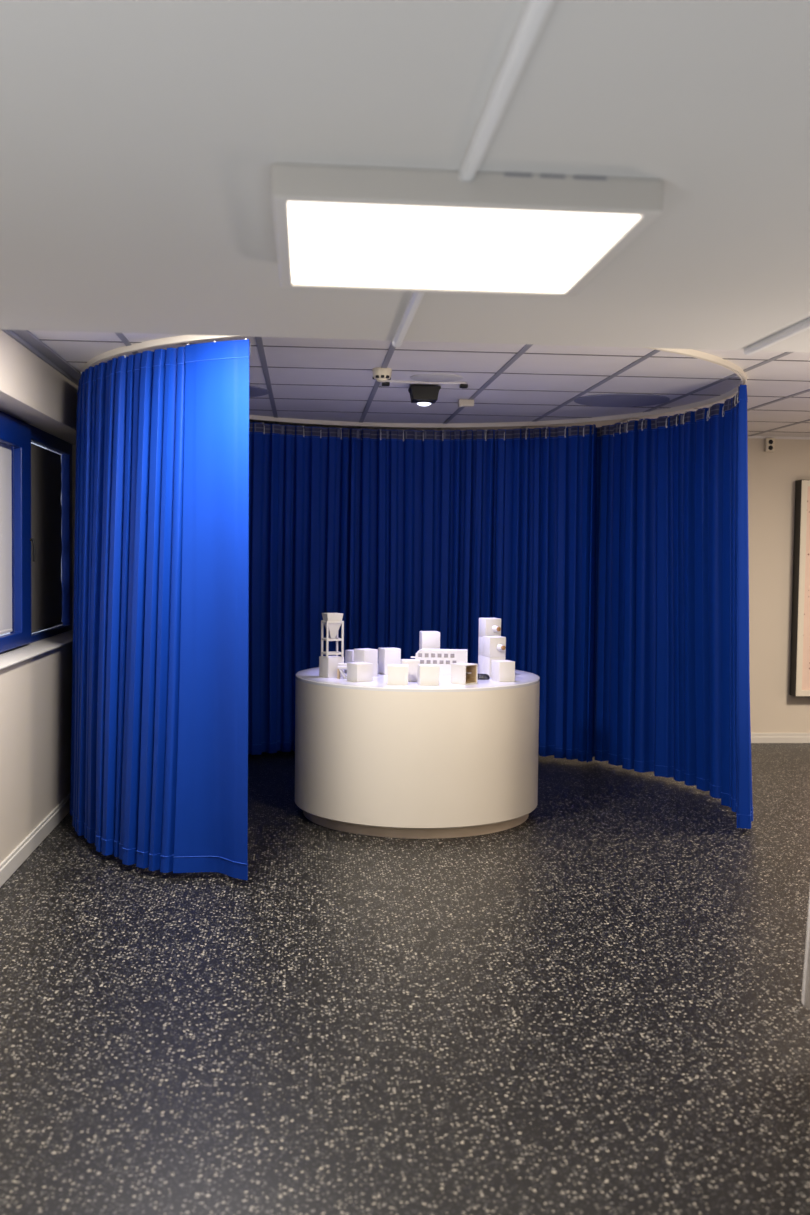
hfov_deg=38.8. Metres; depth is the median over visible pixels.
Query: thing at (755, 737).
baseboard
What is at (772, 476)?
wall
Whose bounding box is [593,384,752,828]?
curtain
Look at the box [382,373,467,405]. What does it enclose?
projector
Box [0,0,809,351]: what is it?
ceiling
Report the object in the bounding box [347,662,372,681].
cube
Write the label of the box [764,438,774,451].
socket
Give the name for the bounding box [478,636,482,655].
cube
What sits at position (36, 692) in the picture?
wall
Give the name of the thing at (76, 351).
ceiling
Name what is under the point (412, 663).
cube
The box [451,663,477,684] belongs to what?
open box
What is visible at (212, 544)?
curtain
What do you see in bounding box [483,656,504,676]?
cube
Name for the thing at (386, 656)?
cube
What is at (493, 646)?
cube
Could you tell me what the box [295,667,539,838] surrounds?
display table
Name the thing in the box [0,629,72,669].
windowsill
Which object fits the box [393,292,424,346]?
conduit
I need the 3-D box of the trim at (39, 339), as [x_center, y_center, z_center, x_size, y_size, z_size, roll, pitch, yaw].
[2.111,-1.277,6.444,7.900,0.012,5.074,0,3,-5]
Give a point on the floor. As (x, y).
(591, 1004)
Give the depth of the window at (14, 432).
6.24 m
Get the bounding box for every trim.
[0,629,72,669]
[1,329,80,385]
[39,339,809,432]
[115,333,809,435]
[304,426,809,439]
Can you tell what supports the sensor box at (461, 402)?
attached to the ceiling at (76, 351)
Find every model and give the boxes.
[321,613,343,657]
[337,663,346,678]
[411,649,467,675]
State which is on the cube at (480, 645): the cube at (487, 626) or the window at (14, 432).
the cube at (487, 626)
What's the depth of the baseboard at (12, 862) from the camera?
5.81 m
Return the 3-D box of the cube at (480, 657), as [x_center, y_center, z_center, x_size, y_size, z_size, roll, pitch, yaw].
[0.505,0.342,6.893,0.102,0.112,0.102,0,3,-20]
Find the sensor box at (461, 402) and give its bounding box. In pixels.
[458,399,473,407]
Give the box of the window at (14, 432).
[0,411,71,652]
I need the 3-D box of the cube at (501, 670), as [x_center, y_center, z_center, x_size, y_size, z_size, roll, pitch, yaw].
[0.557,0.359,6.526,0.100,0.113,0.100,0,3,-23]
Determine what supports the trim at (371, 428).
attached to the wall at (772, 476)
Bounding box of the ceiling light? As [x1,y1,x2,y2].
[272,164,662,296]
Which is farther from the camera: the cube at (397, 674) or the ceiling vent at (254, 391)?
the ceiling vent at (254, 391)
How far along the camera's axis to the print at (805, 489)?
9.38 m
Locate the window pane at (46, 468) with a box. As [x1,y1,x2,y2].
[31,443,62,632]
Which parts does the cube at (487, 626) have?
knob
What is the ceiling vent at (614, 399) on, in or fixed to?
in the ceiling at (76, 351)
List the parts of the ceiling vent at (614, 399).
plate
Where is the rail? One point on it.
(736, 369)
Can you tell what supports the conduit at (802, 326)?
attached to the ceiling at (141, 141)
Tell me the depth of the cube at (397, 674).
6.25 m
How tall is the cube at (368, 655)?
0.158 m
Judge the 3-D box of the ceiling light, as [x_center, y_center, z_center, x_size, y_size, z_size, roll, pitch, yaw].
[0.086,-0.760,2.386,0.700,0.059,0.698,0,3,-5]
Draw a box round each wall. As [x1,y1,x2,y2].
[0,329,77,862]
[748,438,809,732]
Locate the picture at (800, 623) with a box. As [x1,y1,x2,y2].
[789,480,809,696]
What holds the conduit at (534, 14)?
attached to the ceiling at (141, 141)
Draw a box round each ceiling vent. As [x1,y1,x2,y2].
[249,385,269,396]
[574,393,669,406]
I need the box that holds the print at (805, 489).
[802,486,809,689]
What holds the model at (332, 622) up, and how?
on the cube at (328, 667)
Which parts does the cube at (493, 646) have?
knob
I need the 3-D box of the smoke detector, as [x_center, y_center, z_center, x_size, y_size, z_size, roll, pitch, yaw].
[-0.124,-1.255,6.222,0.108,0.071,0.108,0,3,-5]
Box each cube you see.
[319,656,343,677]
[345,650,353,672]
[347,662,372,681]
[354,648,377,676]
[378,647,400,674]
[387,664,407,684]
[401,659,419,681]
[417,664,439,684]
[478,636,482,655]
[478,655,482,673]
[479,618,500,636]
[483,636,505,656]
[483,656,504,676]
[491,660,514,681]
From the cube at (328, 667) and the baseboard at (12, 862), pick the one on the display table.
the cube at (328, 667)
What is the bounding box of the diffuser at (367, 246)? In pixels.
[288,202,639,291]
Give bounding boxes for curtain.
[69,338,595,879]
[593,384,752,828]
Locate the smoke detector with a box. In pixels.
[372,367,391,381]
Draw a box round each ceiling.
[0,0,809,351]
[28,330,809,436]
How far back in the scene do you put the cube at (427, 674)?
6.25 m
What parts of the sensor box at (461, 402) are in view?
casing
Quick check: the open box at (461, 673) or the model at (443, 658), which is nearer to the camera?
the open box at (461, 673)
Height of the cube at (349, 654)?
0.134 m
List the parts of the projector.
mounting plate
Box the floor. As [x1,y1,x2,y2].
[0,743,809,1214]
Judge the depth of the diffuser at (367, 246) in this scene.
2.33 m
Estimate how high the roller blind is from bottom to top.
0.999 m
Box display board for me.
[802,896,809,1008]
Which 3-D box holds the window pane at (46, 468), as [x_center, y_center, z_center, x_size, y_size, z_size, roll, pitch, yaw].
[-2.204,-0.416,7.016,0.012,1.105,1.063,0,3,-5]
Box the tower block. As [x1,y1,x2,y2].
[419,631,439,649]
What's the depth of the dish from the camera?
6.56 m
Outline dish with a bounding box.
[477,674,489,679]
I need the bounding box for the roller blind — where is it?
[0,442,11,634]
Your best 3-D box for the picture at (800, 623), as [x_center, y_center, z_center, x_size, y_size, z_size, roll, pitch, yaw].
[3.796,-0.151,9.476,1.200,1.770,0.119,0,3,-5]
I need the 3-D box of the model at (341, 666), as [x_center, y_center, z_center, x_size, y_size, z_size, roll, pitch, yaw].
[-0.351,0.361,6.551,0.065,0.085,0.048,1,3,5]
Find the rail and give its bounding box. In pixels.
[83,335,746,427]
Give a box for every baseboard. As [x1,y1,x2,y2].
[0,793,69,886]
[751,733,809,742]
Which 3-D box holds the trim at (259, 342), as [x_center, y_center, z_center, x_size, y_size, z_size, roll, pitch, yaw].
[2.088,-1.283,6.586,7.037,0.014,5.470,0,3,-5]
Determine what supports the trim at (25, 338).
attached to the wall at (36, 692)

